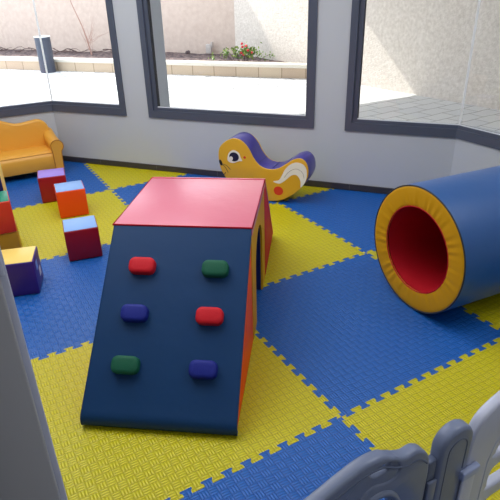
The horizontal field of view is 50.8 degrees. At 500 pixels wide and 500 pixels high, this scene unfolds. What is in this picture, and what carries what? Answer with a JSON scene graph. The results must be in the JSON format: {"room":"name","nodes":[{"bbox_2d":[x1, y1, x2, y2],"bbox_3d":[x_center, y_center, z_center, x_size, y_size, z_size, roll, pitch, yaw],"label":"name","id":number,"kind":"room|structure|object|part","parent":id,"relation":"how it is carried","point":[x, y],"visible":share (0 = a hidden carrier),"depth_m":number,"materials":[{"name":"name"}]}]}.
{"room":"indoor playroom","nodes":[
{"label":"indoor playroom","id":0,"kind":"room"},
{"bbox_2d":[0,111,57,137],"bbox_3d":[-3.322,-1.782,3.953,3.529,2.750,0.380,-16,30,-26],"label":"wall","id":1,"kind":"structure","parent":0,"point":[48,118],"depth_m":4.86,"materials":[{"name":"grey paint"}]},
{"bbox_2d":[69,161,382,193],"bbox_3d":[-0.608,0.557,2.404,5.900,0.106,7.000,-16,30,-26],"label":"floor","id":2,"kind":"structure","parent":0,"point":[69,161],"depth_m":4.69,"materials":[{"name":"grey"}]},
{"bbox_2d":[4,161,110,209],"bbox_3d":[-1.854,-0.571,4.549,1.041,0.011,1.068,-16,30,-26],"label":"foam mat","id":3,"kind":"object","parent":2,"relation":"on","point":[23,190],"visible":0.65,"depth_m":4.52,"materials":[{"name":"blue rubber"}]},
{"bbox_2d":[37,168,66,202],"bbox_3d":[-1.561,-0.516,4.182,0.205,0.206,0.205,-11,28,-17],"label":"cube","id":4,"kind":"object","parent":3,"relation":"on","point":[47,178],"visible":0.84,"depth_m":4.09,"materials":[{"name":"red plastic"}]},
{"bbox_3d":[-1.563,-0.605,4.137,0.197,0.007,0.197,-11,28,-17],"label":"panel","id":5,"kind":"part","parent":4,"relation":"part of","materials":[{"name":"purple leather"}]},
{"bbox_2d":[14,243,110,359],"bbox_3d":[-0.838,0.202,2.982,1.041,0.011,1.025,-16,30,-26],"label":"foam mat","id":6,"kind":"object","parent":2,"relation":"on","point":[64,313],"visible":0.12,"depth_m":2.80,"materials":[{"name":"blue rubber"}]},
{"bbox_2d":[1,246,43,295],"bbox_3d":[-1.282,0.119,2.929,0.202,0.201,0.200,-7,28,-12],"label":"cube","id":7,"kind":"object","parent":6,"relation":"on","point":[23,265],"visible":0.84,"depth_m":2.86,"materials":[{"name":"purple plastic"}]},
{"bbox_3d":[-1.286,0.033,2.885,0.192,0.007,0.192,-7,28,-12],"label":"panel","id":8,"kind":"part","parent":7,"relation":"part of","materials":[{"name":"orange plastic"}]},
{"bbox_3d":[-1.188,0.107,2.949,0.007,0.192,0.192,-7,28,-12],"label":"panel","id":9,"kind":"part","parent":7,"relation":"part of","materials":[{"name":"blue plastic"}]},
{"bbox_2d":[62,215,102,260],"bbox_3d":[-1.050,-0.076,3.298,0.201,0.202,0.201,-11,29,-18],"label":"cube","id":10,"kind":"object","parent":6,"relation":"on","point":[81,234],"visible":1,"depth_m":3.22,"materials":[{"name":"red plastic"}]},
{"bbox_3d":[-1.053,-0.163,3.254,0.193,0.007,0.193,-11,29,-18],"label":"panel","id":11,"kind":"part","parent":10,"relation":"part of","materials":[{"name":"blue plastic"}]},
{"bbox_2d":[112,177,264,339],"bbox_3d":[-0.252,0.018,2.650,0.614,0.584,0.610,2,27,6],"label":"block","id":12,"kind":"object","parent":6,"relation":"on","point":[162,202],"visible":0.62,"depth_m":2.48,"materials":[{"name":"red leather"}]},
{"bbox_2d":[12,189,127,260],"bbox_3d":[-1.341,-0.181,3.758,1.041,0.011,1.025,-16,30,-26],"label":"foam mat","id":13,"kind":"object","parent":2,"relation":"on","point":[40,225],"visible":0.38,"depth_m":3.80,"materials":[{"name":"yellow rubber"}]},
{"bbox_2d":[0,220,21,249],"bbox_3d":[-1.530,-0.043,3.260,0.200,0.201,0.200,-13,29,-21],"label":"cube","id":14,"kind":"object","parent":13,"relation":"on","point":[11,240],"visible":0.52,"depth_m":3.18,"materials":[{"name":"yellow plastic"}]},
{"bbox_2d":[0,190,16,233],"bbox_3d":[-1.535,-0.218,3.162,0.200,0.201,0.200,-14,29,-23],"label":"cube","id":15,"kind":"object","parent":14,"relation":"on","point":[7,221],"visible":1,"depth_m":3.11,"materials":[{"name":"red plastic"}]},
{"bbox_2d":[0,164,6,190],"bbox_3d":[-1.661,-0.321,3.370,0.201,0.601,0.200,-11,29,-18],"label":"block","id":16,"kind":"object","parent":15,"relation":"on","point":[2,181],"visible":0.02,"depth_m":3.31,"materials":[{"name":"yellow leather"}]},
{"bbox_3d":[-1.537,-0.305,3.117,0.192,0.007,0.192,-14,29,-23],"label":"panel","id":17,"kind":"part","parent":15,"relation":"part of","materials":[{"name":"teal plastic"}]},
{"bbox_2d":[54,180,88,217],"bbox_3d":[-1.324,-0.379,3.903,0.203,0.204,0.203,-12,29,-19],"label":"cube","id":18,"kind":"object","parent":13,"relation":"on","point":[71,198],"visible":1,"depth_m":3.82,"materials":[{"name":"orange plastic"}]},
{"bbox_3d":[-1.327,-0.466,3.858,0.195,0.007,0.195,-12,29,-19],"label":"panel","id":19,"kind":"part","parent":18,"relation":"part of","materials":[{"name":"blue plastic"}]},
{"bbox_2d":[84,163,184,188],"bbox_3d":[-1.065,-0.749,4.857,0.730,0.011,0.887,-16,30,-26],"label":"foam mat","id":20,"kind":"object","parent":2,"relation":"on","point":[115,177],"visible":0.87,"depth_m":4.68,"materials":[{"name":"yellow rubber"}]},
{"bbox_2d":[31,330,340,499],"bbox_3d":[-0.336,0.585,2.207,1.041,0.011,1.025,-16,30,-26],"label":"foam mat","id":21,"kind":"object","parent":2,"relation":"on","point":[95,462],"visible":0.44,"depth_m":1.97,"materials":[{"name":"yellow rubber"}]},
{"bbox_2d":[80,225,252,435],"bbox_3d":[-0.319,0.294,2.118,0.602,0.581,0.606,2,27,6],"label":"ramp","id":22,"kind":"object","parent":21,"relation":"on","point":[173,340],"visible":1,"depth_m":2.09,"materials":[{"name":"blue leather"}]},
{"bbox_2d":[111,174,276,206],"bbox_3d":[-0.470,-0.429,4.200,1.025,0.011,1.025,-16,30,-26],"label":"foam mat","id":23,"kind":"object","parent":2,"relation":"on","point":[128,193],"visible":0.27,"depth_m":4.33,"materials":[{"name":"blue rubber"}]},
{"bbox_2d":[165,417,384,499],"bbox_3d":[0.167,0.967,1.432,1.041,0.011,1.025,-16,30,-26],"label":"foam mat","id":24,"kind":"object","parent":2,"relation":"on","point":[295,471],"visible":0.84,"depth_m":1.82,"materials":[{"name":"blue rubber"}]},
{"bbox_2d":[304,390,499,499],"bbox_3d":[0.432,0.658,1.314,1.492,0.624,0.051,-16,30,-26],"label":"fence","id":25,"kind":"object","parent":24,"relation":"on","point":[459,464],"visible":1,"depth_m":1.23,"materials":[{"name":"grey plastic"}]},
{"bbox_3d":[0.098,0.750,1.151,0.726,0.624,0.032,-16,30,-26],"label":"grey panel","id":26,"kind":"part","parent":25,"relation":"part of","materials":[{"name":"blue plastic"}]},
{"bbox_3d":[0.251,0.504,1.123,0.182,0.114,0.014,-16,30,-26],"label":"recess plate","id":27,"kind":"part","parent":25,"relation":"part of","materials":[{"name":"grey plastic"}]},
{"bbox_3d":[0.487,0.661,1.359,0.110,0.572,0.038,-16,30,-26],"label":"post","id":28,"kind":"part","parent":25,"relation":"part of","materials":[{"name":"grey plastic"}]},
{"bbox_3d":[0.552,0.735,1.408,0.047,0.382,0.008,-16,30,-26],"label":"clip stem","id":29,"kind":"part","parent":25,"relation":"part of","materials":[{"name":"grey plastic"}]},
{"bbox_3d":[0.804,0.557,1.514,0.623,0.605,0.030,-16,30,-26],"label":"white panel","id":30,"kind":"part","parent":25,"relation":"part of","materials":[{"name":"grey plastic"}]},
{"bbox_2d":[277,186,332,201],"bbox_3d":[0.284,-0.545,4.390,0.552,0.011,0.652,-16,30,-26],"label":"foam mat","id":31,"kind":"object","parent":2,"relation":"on","point":[304,190],"visible":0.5,"depth_m":4.22,"materials":[{"name":"yellow rubber"}]},
{"bbox_2d":[218,132,315,200],"bbox_3d":[0.131,-0.636,4.043,0.718,0.468,0.217,9,29,20],"label":"toy","id":32,"kind":"object","parent":31,"relation":"on","point":[242,155],"visible":0.88,"depth_m":3.96,"materials":[{"name":"yellow plastic"}]},
{"bbox_2d":[274,186,282,194],"bbox_3d":[0.214,-0.447,3.975,0.074,0.070,0.002,9,29,20],"label":"dot","id":33,"kind":"object","parent":32,"relation":"attached to","point":[278,190],"depth_m":3.97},
{"bbox_2d":[263,202,364,286],"bbox_3d":[0.033,-0.046,3.425,1.025,0.011,1.025,-16,30,-26],"label":"foam mat","id":34,"kind":"object","parent":2,"relation":"on","point":[298,245],"visible":0.51,"depth_m":3.33,"materials":[{"name":"yellow rubber"}]},
{"bbox_2d":[159,177,272,274],"bbox_3d":[-0.185,-0.241,3.157,0.606,0.580,0.536,2,27,6],"label":"block","id":35,"kind":"object","parent":34,"relation":"on","point":[267,216],"visible":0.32,"depth_m":3.00,"materials":[{"name":"red leather"}]},
{"bbox_2d":[278,189,386,252],"bbox_3d":[0.925,-0.300,3.877,1.088,0.011,1.025,-16,30,-26],"label":"foam mat","id":36,"kind":"object","parent":2,"relation":"on","point":[351,215],"visible":0.52,"depth_m":3.84,"materials":[{"name":"blue rubber"}]},
{"bbox_2d":[255,253,499,416],"bbox_3d":[0.535,0.337,2.649,1.025,0.011,1.025,-16,30,-26],"label":"foam mat","id":37,"kind":"object","parent":2,"relation":"on","point":[342,326],"visible":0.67,"depth_m":2.52,"materials":[{"name":"blue rubber"}]},
{"bbox_2d":[342,337,499,499],"bbox_3d":[1.038,0.719,1.874,1.025,0.011,1.025,-16,30,-26],"label":"foam mat","id":38,"kind":"object","parent":2,"relation":"on","point":[417,412],"visible":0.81,"depth_m":2.09,"materials":[{"name":"yellow rubber"}]},
{"bbox_2d":[367,250,499,329],"bbox_3d":[1.427,0.082,3.102,1.088,0.011,1.025,-16,30,-26],"label":"foam mat","id":39,"kind":"object","parent":2,"relation":"on","point":[488,308],"visible":0.22,"depth_m":2.68,"materials":[{"name":"yellow rubber"}]},
{"bbox_2d":[374,166,499,313],"bbox_3d":[1.351,-0.125,2.789,1.207,0.643,0.643,-13,29,-21],"label":"tunnel","id":40,"kind":"object","parent":39,"relation":"on","point":[437,241],"visible":1,"depth_m":2.48,"materials":[{"name":"blue leather"}]},
{"bbox_3d":[-2.717,-0.326,4.111,1.012,0.011,1.068,-16,30,-26],"label":"foam mat","id":41,"kind":"object","parent":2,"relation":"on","visible":0},
{"bbox_2d":[0,119,63,176],"bbox_3d":[-2.166,-0.864,4.597,0.975,0.476,0.405,-16,30,-26],"label":"sofa","id":42,"kind":"object","parent":41,"relation":"on","point":[30,146],"visible":0.97,"depth_m":4.67,"materials":[{"name":"orange"}]},
{"bbox_3d":[-2.243,-0.949,4.701,0.910,0.415,0.101,-16,30,-26],"label":"backrest","id":43,"kind":"part","parent":42,"relation":"part of","materials":[{"name":"orange"}]},
{"bbox_3d":[-2.146,-0.758,4.614,0.848,0.155,0.302,-16,30,-26],"label":"seat","id":44,"kind":"part","parent":42,"relation":"part of","materials":[{"name":"orange"}]},
{"bbox_3d":[-1.786,-0.937,4.791,0.106,0.292,0.372,-16,30,-26],"label":"armrest","id":45,"kind":"part","parent":42,"relation":"part of","materials":[{"name":"orange"}]},
{"bbox_2d":[53,0,475,187],"bbox_3d":[-0.153,-1.939,4.100,3.853,2.750,0.380,8,29,19],"label":"wall","id":46,"kind":"structure","parent":0,"point":[386,160],"depth_m":4.25,"materials":[{"name":"grey paint"}]},
{"bbox_2d":[0,0,126,117],"bbox_3d":[-2.273,-1.959,4.218,2.342,1.825,0.533,-8,28,-12],"label":"window","id":47,"kind":"structure","parent":46,"relation":"in","point":[119,109],"depth_m":4.71,"materials":[{"name":"grey metal"}]},
{"bbox_3d":[-2.591,-1.914,4.147,1.728,1.825,0.072,-16,30,-26],"label":"frame","id":48,"kind":"part","parent":47,"relation":"part of","materials":[{"name":"grey metal"}]},
{"bbox_3d":[-1.488,-2.068,4.392,0.826,1.825,0.072,8,29,19],"label":"frame","id":49,"kind":"part","parent":47,"relation":"part of","materials":[{"name":"grey metal"}]},
{"bbox_2d":[136,0,317,128],"bbox_3d":[-0.200,-1.877,3.952,1.466,1.825,0.072,8,29,19],"label":"window","id":50,"kind":"structure","parent":46,"relation":"in","point":[155,110],"depth_m":4.25,"materials":[{"name":"grey metal"}]},
{"bbox_2d":[63,156,393,193],"bbox_3d":[-0.170,-0.648,4.544,3.526,0.047,0.013,8,29,19],"label":"baseboard","id":51,"kind":"structure","parent":46,"relation":"attached to","point":[334,185],"depth_m":4.65,"materials":[{"name":"black plastic"}]},
{"bbox_2d":[344,0,499,149],"bbox_3d":[1.714,-1.382,2.886,0.451,1.825,2.612,-23,34,-36],"label":"window","id":52,"kind":"structure","parent":46,"relation":"in","point":[479,136],"depth_m":3.79,"materials":[{"name":"grey metal"}]},
{"bbox_3d":[1.100,-1.684,3.508,0.825,1.825,0.072,8,29,19],"label":"frame","id":53,"kind":"part","parent":52,"relation":"part of","materials":[{"name":"grey metal"}]},
{"bbox_3d":[1.951,-1.265,2.645,0.072,1.825,1.922,-16,30,-26],"label":"frame","id":54,"kind":"part","parent":52,"relation":"part of","materials":[{"name":"grey metal"}]},
{"bbox_2d":[450,126,499,175],"bbox_3d":[2.493,-0.992,2.109,0.380,2.750,3.736,-16,30,-26],"label":"wall","id":55,"kind":"structure","parent":0,"point":[467,156],"depth_m":3.71,"materials":[{"name":"grey paint"}]},
{"bbox_3d":[-1.381,0.211,-0.035,2.394,2.764,0.140,-16,30,-26],"label":"wall partition","id":56,"kind":"structure","parent":0,"visible":0},
{"bbox_2d":[0,248,67,499],"bbox_3d":[-0.306,0.105,0.612,0.080,2.314,0.075,-16,30,-26],"label":"door","id":57,"kind":"structure","parent":56,"relation":"in","point":[29,467],"depth_m":0.65,"materials":[{"name":"grey paint"}]},
{"label":"outside","id":58,"kind":"structure","parent":0,"visible":0},
{"bbox_2d":[0,69,499,131],"bbox_3d":[-5.893,-2.174,8.207,18.000,0.100,28.000,-16,30,-26],"label":"ground","id":59,"kind":"structure","parent":58,"point":[250,94],"depth_m":8.39,"materials":[{"name":"grey concrete"}]},
{"bbox_2d":[34,35,55,72],"bbox_3d":[-4.256,-4.064,10.941,0.322,0.705,0.322,-16,30,-26],"label":"litter bin","id":60,"kind":"object","parent":59,"relation":"on","point":[47,47],"visible":0.87,"depth_m":10.84,"materials":[{"name":"grey metal"}]},
{"bbox_2d":[0,0,234,53],"bbox_3d":[-5.974,-5.841,13.216,14.000,1.880,0.200,8,28,17],"label":"wall","id":61,"kind":"structure","parent":59,"relation":"on","point":[190,25],"depth_m":12.44,"materials":[{"name":"beige paint"}]},
{"bbox_2d":[0,56,306,78],"bbox_3d":[-5.475,-4.173,11.727,14.100,0.240,0.270,8,28,17],"label":"wall","id":62,"kind":"structure","parent":59,"relation":"on","point":[174,67],"depth_m":10.23,"materials":[{"name":"stone"}]},
{"bbox_2d":[0,49,287,62],"bbox_3d":[-5.211,-4.655,12.518,14.000,0.054,1.750,8,28,17],"label":"soil","id":63,"kind":"object","parent":62,"relation":"in","point":[24,53],"visible":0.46,"depth_m":11.76,"materials":[{"name":"brown soil"}]},
{"bbox_2d":[0,46,111,53],"bbox_3d":[-4.883,-4.830,12.736,5.416,0.122,0.505,9,29,19],"label":"dry creeper","id":64,"kind":"object","parent":63,"relation":"on","point":[64,50],"visible":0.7,"depth_m":12.59,"materials":[{"name":"brown plant"}]},
{"bbox_2d":[70,0,103,54],"bbox_3d":[-3.579,-5.206,11.557,0.991,1.754,0.343,-1,27,1],"label":"bare sapling","id":65,"kind":"object","parent":63,"relation":"on","point":[87,39],"visible":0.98,"depth_m":11.76,"materials":[{"name":"beige plant"}]},
{"bbox_2d":[206,42,213,53],"bbox_3d":[-0.892,-4.488,11.672,0.155,0.240,0.100,8,28,17],"label":"outlet box","id":66,"kind":"object","parent":63,"relation":"on","point":[209,47],"visible":0.97,"depth_m":11.64,"materials":[{"name":"grey plastic"}]},
{"bbox_2d":[208,42,274,60],"bbox_3d":[-0.149,-3.930,10.413,1.358,0.363,0.453,6,28,14],"label":"flowering shrub","id":67,"kind":"object","parent":63,"relation":"on","point":[246,51],"visible":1,"depth_m":10.36,"materials":[{"name":"green plant"}]},
{"bbox_2d":[234,0,499,109],"bbox_3d":[3.998,-2.879,5.565,0.200,3.100,15.000,-19,32,-30],"label":"wall","id":68,"kind":"structure","parent":59,"relation":"on","point":[415,47],"depth_m":7.86,"materials":[{"name":"beige paint"}]}
]}

